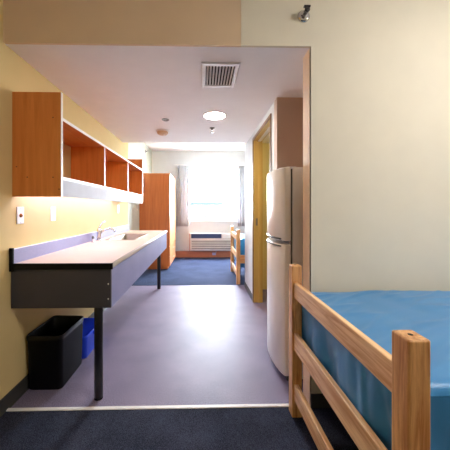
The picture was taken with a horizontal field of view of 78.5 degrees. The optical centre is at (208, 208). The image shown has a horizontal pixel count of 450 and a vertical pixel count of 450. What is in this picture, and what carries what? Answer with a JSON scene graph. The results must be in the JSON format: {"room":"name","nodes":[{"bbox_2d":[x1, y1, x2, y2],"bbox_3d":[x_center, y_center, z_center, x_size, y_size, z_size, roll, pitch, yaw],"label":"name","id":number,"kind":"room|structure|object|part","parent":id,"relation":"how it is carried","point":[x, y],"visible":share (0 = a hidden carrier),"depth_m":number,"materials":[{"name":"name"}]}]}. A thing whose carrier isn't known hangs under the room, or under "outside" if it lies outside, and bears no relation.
{"room":"dorm room","nodes":[
{"label":"dorm room","id":0,"kind":"room"},
{"bbox_2d":[0,0,127,399],"bbox_3d":[-1.375,-0.125,1.230,0.150,2.850,6.920,0,0,-1],"label":"wall","id":1,"kind":"structure","parent":0,"point":[74,216],"depth_m":1.99,"materials":[{"name":"yellow paint"}]},
{"bbox_2d":[16,207,23,223],"bbox_3d":[-1.305,0.045,1.911,0.020,0.118,0.072,0,0,-1],"label":"wall plate","id":2,"kind":"object","parent":1,"relation":"attached to","point":[19,210],"visible":1,"depth_m":1.90,"materials":[{"name":"plastic"}]},
{"bbox_2d":[50,207,55,220],"bbox_3d":[-1.319,0.042,2.331,0.011,0.118,0.072,0,0,-1],"label":"wall plate","id":3,"kind":"object","parent":1,"relation":"attached to","point":[52,209],"visible":1,"depth_m":2.32,"materials":[{"name":"plastic"}]},
{"bbox_2d":[0,308,106,416],"bbox_3d":[-1.292,1.251,1.232,0.016,0.098,6.920,0,0,-1],"label":"baseboard","id":4,"kind":"structure","parent":1,"relation":"attached to","point":[15,394],"depth_m":1.86,"materials":[{"name":"plastic"}]},
{"bbox_2d":[14,225,128,262],"bbox_3d":[-1.333,0.316,3.230,0.021,0.094,2.823,0,0,-1],"label":"backsplash","id":5,"kind":"structure","parent":1,"relation":"attached to","point":[25,253],"depth_m":2.35,"materials":[{"name":"laminate"}]},
{"bbox_2d":[12,92,142,203],"bbox_3d":[-1.178,-0.432,3.091,0.324,0.700,2.508,0,0,-1],"label":"wall shelf","id":6,"kind":"object","parent":1,"relation":"attached to","point":[40,130],"visible":1,"depth_m":1.84,"materials":[{"name":"brown wood"}]},
{"bbox_3d":[-1.153,-0.432,1.848,0.320,0.700,0.020,0,0,-1],"label":"panel","id":7,"kind":"part","parent":6,"relation":"part of","materials":[{"name":"brown wood"}]},
{"bbox_3d":[-1.208,-0.447,4.334,0.320,0.670,0.020,0,0,-1],"label":"panel","id":8,"kind":"part","parent":6,"relation":"part of","materials":[{"name":"brown wood"}]},
{"bbox_2d":[128,142,151,229],"bbox_3d":[-1.544,-0.125,6.012,0.100,2.850,2.650,0,0,-1],"label":"wall","id":9,"kind":"structure","parent":0,"point":[135,150],"depth_m":5.64,"materials":[{"name":"white paint"}]},
{"bbox_2d":[11,285,302,407],"bbox_3d":[0.467,1.325,3.258,3.722,0.050,2.886,0,0,-1],"label":"floor","id":10,"kind":"structure","parent":0,"point":[170,344],"depth_m":2.46,"materials":[{"name":"purple laminate"}]},
{"bbox_2d":[26,315,83,389],"bbox_3d":[-1.182,1.101,2.147,0.264,0.398,0.388,0,0,-1],"label":"trash bin","id":11,"kind":"object","parent":10,"relation":"on","point":[55,346],"visible":1,"depth_m":1.98,"materials":[{"name":"black plastic"}]},
{"bbox_2d":[9,225,166,400],"bbox_3d":[-1.007,0.779,3.229,0.674,1.042,2.839,0,0,-1],"label":"countertop","id":12,"kind":"structure","parent":10,"relation":"on","point":[76,271],"depth_m":1.86,"materials":[{"name":"laminate"}]},
{"bbox_2d":[18,230,165,262],"bbox_3d":[-1.016,0.379,3.237,0.656,0.032,2.823,0,0,-1],"label":"countertop","id":13,"kind":"structure","parent":12,"relation":"on","point":[103,251],"depth_m":2.34,"materials":[{"name":"laminate"}]},
{"bbox_3d":[-0.757,0.842,1.889,0.057,0.893,0.057,0,0,-1],"label":"leg","id":14,"kind":"part","parent":12,"relation":"part of","materials":[{"name":"black paint"}]},
{"bbox_2d":[96,221,114,240],"bbox_3d":[-1.212,0.252,3.223,0.216,0.221,0.096,0,0,-31],"label":"faucet","id":15,"kind":"object","parent":12,"relation":"on","point":[99,231],"visible":1,"depth_m":3.16,"materials":[{"name":"silver metal"}]},
{"bbox_3d":[-1.182,0.253,3.209,0.180,0.071,0.025,0,0,-23],"label":"spout","id":16,"kind":"part","parent":15,"relation":"part of","materials":[{"name":"silver metal"}]},
{"bbox_2d":[105,234,146,239],"bbox_3d":[-1.048,0.439,3.598,0.359,0.159,0.824,0,0,-1],"label":"sink","id":17,"kind":"object","parent":12,"relation":"in","point":[122,236],"visible":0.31,"depth_m":3.92,"materials":[{"name":"metal"}]},
{"bbox_3d":[-0.815,0.842,4.483,0.057,0.893,0.057,0,0,-1],"label":"leg","id":18,"kind":"part","parent":12,"relation":"part of","materials":[{"name":"black paint"}]},
{"bbox_2d":[82,318,93,358],"bbox_3d":[-1.178,1.196,2.559,0.276,0.207,0.410,0,0,-1],"label":"recycling bin","id":19,"kind":"object","parent":10,"relation":"on","point":[88,323],"visible":0.27,"depth_m":2.49,"materials":[{"name":"blue plastic"}]},
{"bbox_2d":[6,403,288,410],"bbox_3d":[-0.325,1.295,1.797,1.976,0.009,0.032,0,0,-1],"label":"trim","id":20,"kind":"structure","parent":10,"relation":"on","point":[287,404],"depth_m":1.79,"materials":[{"name":"metal"}]},
{"bbox_2d":[266,166,302,380],"bbox_3d":[0.857,0.491,2.315,0.704,1.618,0.530,0,0,-1],"label":"refrigerator","id":21,"kind":"object","parent":10,"relation":"on","point":[285,184],"visible":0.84,"depth_m":2.07,"materials":[{"name":"metal"}]},
{"bbox_3d":[0.542,0.227,2.310,0.074,0.014,0.485,0,0,-1],"label":"handle","id":22,"kind":"part","parent":21,"relation":"part of","materials":[{"name":"silver metal"}]},
{"bbox_3d":[0.559,0.755,2.308,0.089,0.980,0.530,0,0,-1],"label":"fridge door","id":23,"kind":"part","parent":21,"relation":"part of","materials":[{"name":"metal"}]},
{"bbox_3d":[0.559,-0.036,2.308,0.089,0.552,0.530,0,0,-1],"label":"freezer door","id":24,"kind":"part","parent":21,"relation":"part of","materials":[{"name":"metal"}]},
{"bbox_2d":[6,44,308,142],"bbox_3d":[0.695,-1.306,3.126,4.072,0.489,2.621,0,0,-1],"label":"ceiling","id":25,"kind":"structure","parent":0,"point":[129,91],"depth_m":2.38,"materials":[{"name":"paint"}]},
{"bbox_2d":[156,129,168,135],"bbox_3d":[-0.628,-1.029,3.727,0.176,0.064,0.176,0,0,-1],"label":"smoke detector","id":26,"kind":"object","parent":25,"relation":"attached to","point":[162,132],"visible":1,"depth_m":3.67,"materials":[{"name":"plastic"}]},
{"bbox_2d":[202,111,226,120],"bbox_3d":[0.065,-1.049,3.127,0.276,0.024,0.276,0,0,-1],"label":"recessed light","id":27,"kind":"object","parent":25,"relation":"in","point":[214,115],"visible":1,"depth_m":3.09,"materials":[{"name":"glass"}]},
{"bbox_2d":[205,112,224,119],"bbox_3d":[0.065,-1.050,3.127,0.234,0.017,0.234,0,0,-1],"label":"diffuser","id":28,"kind":"object","parent":27,"relation":"attached to","point":[209,115],"depth_m":3.09,"materials":[{"name":"white"}]},
{"bbox_2d":[201,62,240,87],"bbox_3d":[0.083,-1.054,2.182,0.286,0.014,0.394,0,0,-1],"label":"ceiling vent","id":29,"kind":"object","parent":25,"relation":"in","point":[213,74],"visible":1,"depth_m":2.15,"materials":[{"name":"metal"}]},
{"bbox_2d":[0,407,358,449],"bbox_3d":[0.743,1.323,-0.188,4.122,0.054,3.992,0,0,-1],"label":"floor","id":30,"kind":"structure","parent":0,"point":[254,428],"depth_m":1.62,"materials":[{"name":"carpet"}]},
{"bbox_2d":[289,264,429,449],"bbox_3d":[1.555,0.824,1.279,2.060,0.943,1.035,0,0,-1],"label":"frame","id":31,"kind":"object","parent":30,"relation":"on","point":[405,372],"visible":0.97,"depth_m":0.99,"materials":[{"name":"brown wood"}]},
{"bbox_3d":[0.546,0.825,1.740,0.063,0.942,0.070,0,0,-1],"label":"post","id":32,"kind":"part","parent":31,"relation":"part of","materials":[{"name":"brown wood"}]},
{"bbox_3d":[0.550,1.134,1.257,0.026,0.100,0.895,0,0,-1],"label":"rail","id":33,"kind":"part","parent":31,"relation":"part of","materials":[{"name":"brown wood"}]},
{"bbox_3d":[0.550,0.821,1.257,0.026,0.107,0.895,0,0,-1],"label":"rail","id":34,"kind":"part","parent":31,"relation":"part of","materials":[{"name":"brown wood"}]},
{"bbox_3d":[0.550,0.503,1.257,0.026,0.097,0.895,0,0,-1],"label":"rail","id":35,"kind":"part","parent":31,"relation":"part of","materials":[{"name":"brown wood"}]},
{"bbox_3d":[0.567,0.825,0.775,0.063,0.942,0.070,0,0,-1],"label":"post","id":36,"kind":"part","parent":31,"relation":"part of","materials":[{"name":"brown wood"}]},
{"bbox_2d":[132,257,244,285],"bbox_3d":[0.560,1.323,6.094,4.210,0.054,2.780,0,0,-1],"label":"floor","id":37,"kind":"structure","parent":0,"point":[183,270],"depth_m":5.52,"materials":[{"name":"blue carpet"}]},
{"bbox_2d":[139,173,175,268],"bbox_3d":[-1.162,0.265,6.516,0.682,2.063,1.248,0,0,-1],"label":"wardrobe","id":38,"kind":"object","parent":37,"relation":"on","point":[157,211],"visible":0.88,"depth_m":5.90,"materials":[{"name":"brown wood"}]},
{"bbox_3d":[-1.176,-0.758,6.516,0.653,0.018,1.248,0,0,-1],"label":"panel","id":39,"kind":"part","parent":38,"relation":"part of","materials":[{"name":"brown wood"}]},
{"bbox_3d":[-0.855,0.026,6.213,0.020,1.539,0.612,0,0,-1],"label":"door","id":40,"kind":"part","parent":38,"relation":"part of","materials":[{"name":"brown wood"}]},
{"bbox_3d":[-0.862,0.913,6.522,0.020,0.205,1.232,0,0,-1],"label":"drawer","id":41,"kind":"part","parent":38,"relation":"part of","materials":[{"name":"brown wood"}]},
{"bbox_3d":[-0.862,1.129,6.522,0.020,0.205,1.232,0,0,-1],"label":"drawer","id":42,"kind":"part","parent":38,"relation":"part of","materials":[{"name":"brown wood"}]},
{"bbox_3d":[-0.869,0.026,6.832,0.020,1.539,0.612,0,0,-1],"label":"door","id":43,"kind":"part","parent":38,"relation":"part of","materials":[{"name":"brown wood"}]},
{"bbox_2d":[231,226,244,284],"bbox_3d":[1.492,0.822,5.242,2.060,0.943,1.035,0,0,-1],"label":"frame","id":44,"kind":"object","parent":37,"relation":"on","point":[239,258],"visible":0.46,"depth_m":4.72,"materials":[{"name":"brown wood"}]},
{"bbox_3d":[0.483,0.823,5.702,0.063,0.942,0.070,0,0,-1],"label":"post","id":45,"kind":"part","parent":44,"relation":"part of","materials":[{"name":"brown wood"}]},
{"bbox_3d":[0.487,1.132,5.220,0.026,0.100,0.895,0,0,-1],"label":"rail","id":46,"kind":"part","parent":44,"relation":"part of","materials":[{"name":"brown wood"}]},
{"bbox_3d":[0.487,0.819,5.220,0.026,0.107,0.895,0,0,-1],"label":"rail","id":47,"kind":"part","parent":44,"relation":"part of","materials":[{"name":"brown wood"}]},
{"bbox_3d":[0.504,0.823,4.737,0.063,0.942,0.070,0,0,-1],"label":"post","id":48,"kind":"part","parent":44,"relation":"part of","materials":[{"name":"brown wood"}]},
{"bbox_2d":[234,233,244,278],"bbox_3d":[1.493,0.860,5.241,1.990,0.722,1.018,0,0,-1],"label":"blanket","id":49,"kind":"object","parent":44,"relation":"on","point":[242,236],"visible":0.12,"depth_m":4.75,"materials":[{"name":"blue fabric"}]},
{"bbox_3d":[1.503,0.864,4.750,1.934,0.140,0.026,0,0,-1],"label":"rail","id":50,"kind":"part","parent":44,"relation":"part of","materials":[{"name":"brown wood"}]},
{"bbox_2d":[145,143,244,150],"bbox_3d":[0.588,-1.600,5.949,4.360,0.100,3.270,0,0,-1],"label":"ceiling","id":51,"kind":"structure","parent":0,"point":[153,146],"depth_m":6.83,"materials":[{"name":"paint"}]},
{"bbox_2d":[152,151,244,250],"bbox_3d":[0.504,-0.125,7.483,4.260,2.850,0.200,0,0,-1],"label":"wall","id":52,"kind":"structure","parent":0,"point":[162,161],"depth_m":7.36,"materials":[{"name":"paint"}]},
{"bbox_2d":[175,251,230,257],"bbox_3d":[0.556,1.212,7.374,4.160,0.168,0.020,0,0,-1],"label":"baseboard","id":53,"kind":"structure","parent":52,"relation":"attached to","point":[178,253],"depth_m":7.35,"materials":[{"name":"brown wood"}]},
{"bbox_2d":[174,164,235,164],"bbox_3d":[0.212,-1.170,7.329,2.250,0.016,0.095,0,0,-1],"label":"track","id":54,"kind":"object","parent":52,"relation":"attached to","point":[174,164],"visible":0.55,"depth_m":7.27,"materials":[{"name":"metal"}]},
{"bbox_2d":[177,165,188,225],"bbox_3d":[-0.686,-0.352,7.278,0.338,1.625,0.084,0,0,-1],"label":"curtain","id":55,"kind":"object","parent":54,"relation":"hanging from","point":[182,171],"visible":1,"depth_m":7.28,"materials":[{"name":"grey fabric"}]},
{"bbox_2d":[238,165,244,225],"bbox_3d":[1.009,-0.352,7.316,0.498,1.625,0.082,0,0,-1],"label":"curtain","id":56,"kind":"object","parent":54,"relation":"hanging from","point":[241,169],"visible":0.43,"depth_m":7.32,"materials":[{"name":"grey fabric"}]},
{"bbox_2d":[189,233,230,250],"bbox_3d":[0.075,0.872,7.283,1.176,0.460,0.179,0,0,-1],"label":"air conditioner","id":57,"kind":"object","parent":52,"relation":"attached to","point":[197,241],"visible":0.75,"depth_m":7.20,"materials":[{"name":"white metal"}]},
{"bbox_2d":[191,234,221,237],"bbox_3d":[-0.068,0.713,7.208,0.795,0.115,0.007,0,0,-1],"label":"grille","id":58,"kind":"object","parent":57,"relation":"attached to","point":[192,235],"depth_m":7.21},
{"bbox_3d":[0.085,0.935,7.206,1.120,0.270,0.016,0,0,-1],"label":"panel","id":59,"kind":"part","parent":57,"relation":"part of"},
{"bbox_2d":[189,169,237,221],"bbox_3d":[0.155,-0.372,7.435,1.740,1.435,0.180,0,0,-1],"label":"window","id":60,"kind":"structure","parent":52,"relation":"in","point":[190,219],"depth_m":7.45,"materials":[{"name":"paint"}]},
{"bbox_3d":[0.156,0.330,7.400,1.740,0.030,0.110,0,0,-1],"label":"sill","id":61,"kind":"part","parent":60,"relation":"part of","materials":[{"name":"paint"}]},
{"bbox_2d":[3,0,449,405],"bbox_3d":[0.723,-0.125,1.865,4.072,2.850,0.138,0,0,-1],"label":"wall","id":62,"kind":"structure","parent":0,"point":[380,69],"depth_m":1.80,"materials":[{"name":"beige paint"}]},
{"bbox_2d":[297,5,310,22],"bbox_3d":[0.617,-1.253,1.758,0.080,0.080,0.070,0,0,-1],"label":"sprinkler","id":63,"kind":"object","parent":62,"relation":"attached to","point":[303,16],"visible":1,"depth_m":1.78,"materials":[{"name":"silver metal"}]},
{"bbox_2d":[303,48,310,406],"bbox_3d":[1.011,0.119,1.873,0.695,2.361,0.142,0,0,-1],"label":"trim","id":64,"kind":"structure","parent":62,"relation":"attached to","point":[306,59],"depth_m":1.87,"materials":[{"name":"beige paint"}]},
{"bbox_2d":[311,393,331,407],"bbox_3d":[1.713,1.250,1.814,2.095,0.091,0.007,0,0,-1],"label":"baseboard","id":65,"kind":"structure","parent":62,"relation":"attached to","point":[318,400],"depth_m":1.79,"materials":[{"name":"plastic"}]},
{"bbox_2d":[245,103,273,292],"bbox_3d":[0.681,0.119,3.666,0.115,2.361,1.900,0,0,-1],"label":"wall","id":66,"kind":"structure","parent":0,"point":[248,147],"depth_m":4.16,"materials":[{"name":"paint"}]},
{"bbox_2d":[244,281,251,299],"bbox_3d":[0.608,1.258,4.232,0.007,0.085,0.764,0,0,-1],"label":"baseboard","id":67,"kind":"structure","parent":66,"relation":"attached to","point":[245,284],"depth_m":4.20,"materials":[{"name":"plastic"}]},
{"bbox_2d":[252,113,271,302],"bbox_3d":[0.688,0.160,3.336,0.137,2.280,1.030,0,0,-1],"label":"door frame","id":68,"kind":"structure","parent":66,"relation":"in","point":[265,129],"depth_m":3.81,"materials":[{"name":"paint"}]},
{"bbox_2d":[263,143,269,288],"bbox_3d":[1.529,-0.125,3.685,1.580,2.850,1.900,0,0,-1],"label":"wall","id":69,"kind":"structure","parent":0,"point":[266,146],"depth_m":4.44,"materials":[{"name":"paint"}]},
{"bbox_2d":[274,97,302,169],"bbox_3d":[1.051,0.119,2.334,0.795,2.361,0.779,0,0,-1],"label":"wall","id":70,"kind":"structure","parent":0,"point":[288,111],"depth_m":2.62,"materials":[{"name":"paint"}]},
{"bbox_3d":[1.555,0.666,1.280,1.900,0.270,0.920,0,0,-1],"label":"mattress","id":71,"kind":"object","parent":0,"visible":0},
{"bbox_2d":[302,290,449,449],"bbox_3d":[1.551,0.740,1.287,2.008,0.479,1.035,0,0,-1],"label":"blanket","id":72,"kind":"object","parent":71,"relation":"on","point":[375,313],"visible":0.73,"depth_m":1.19,"materials":[{"name":"blue fabric"}]}
]}

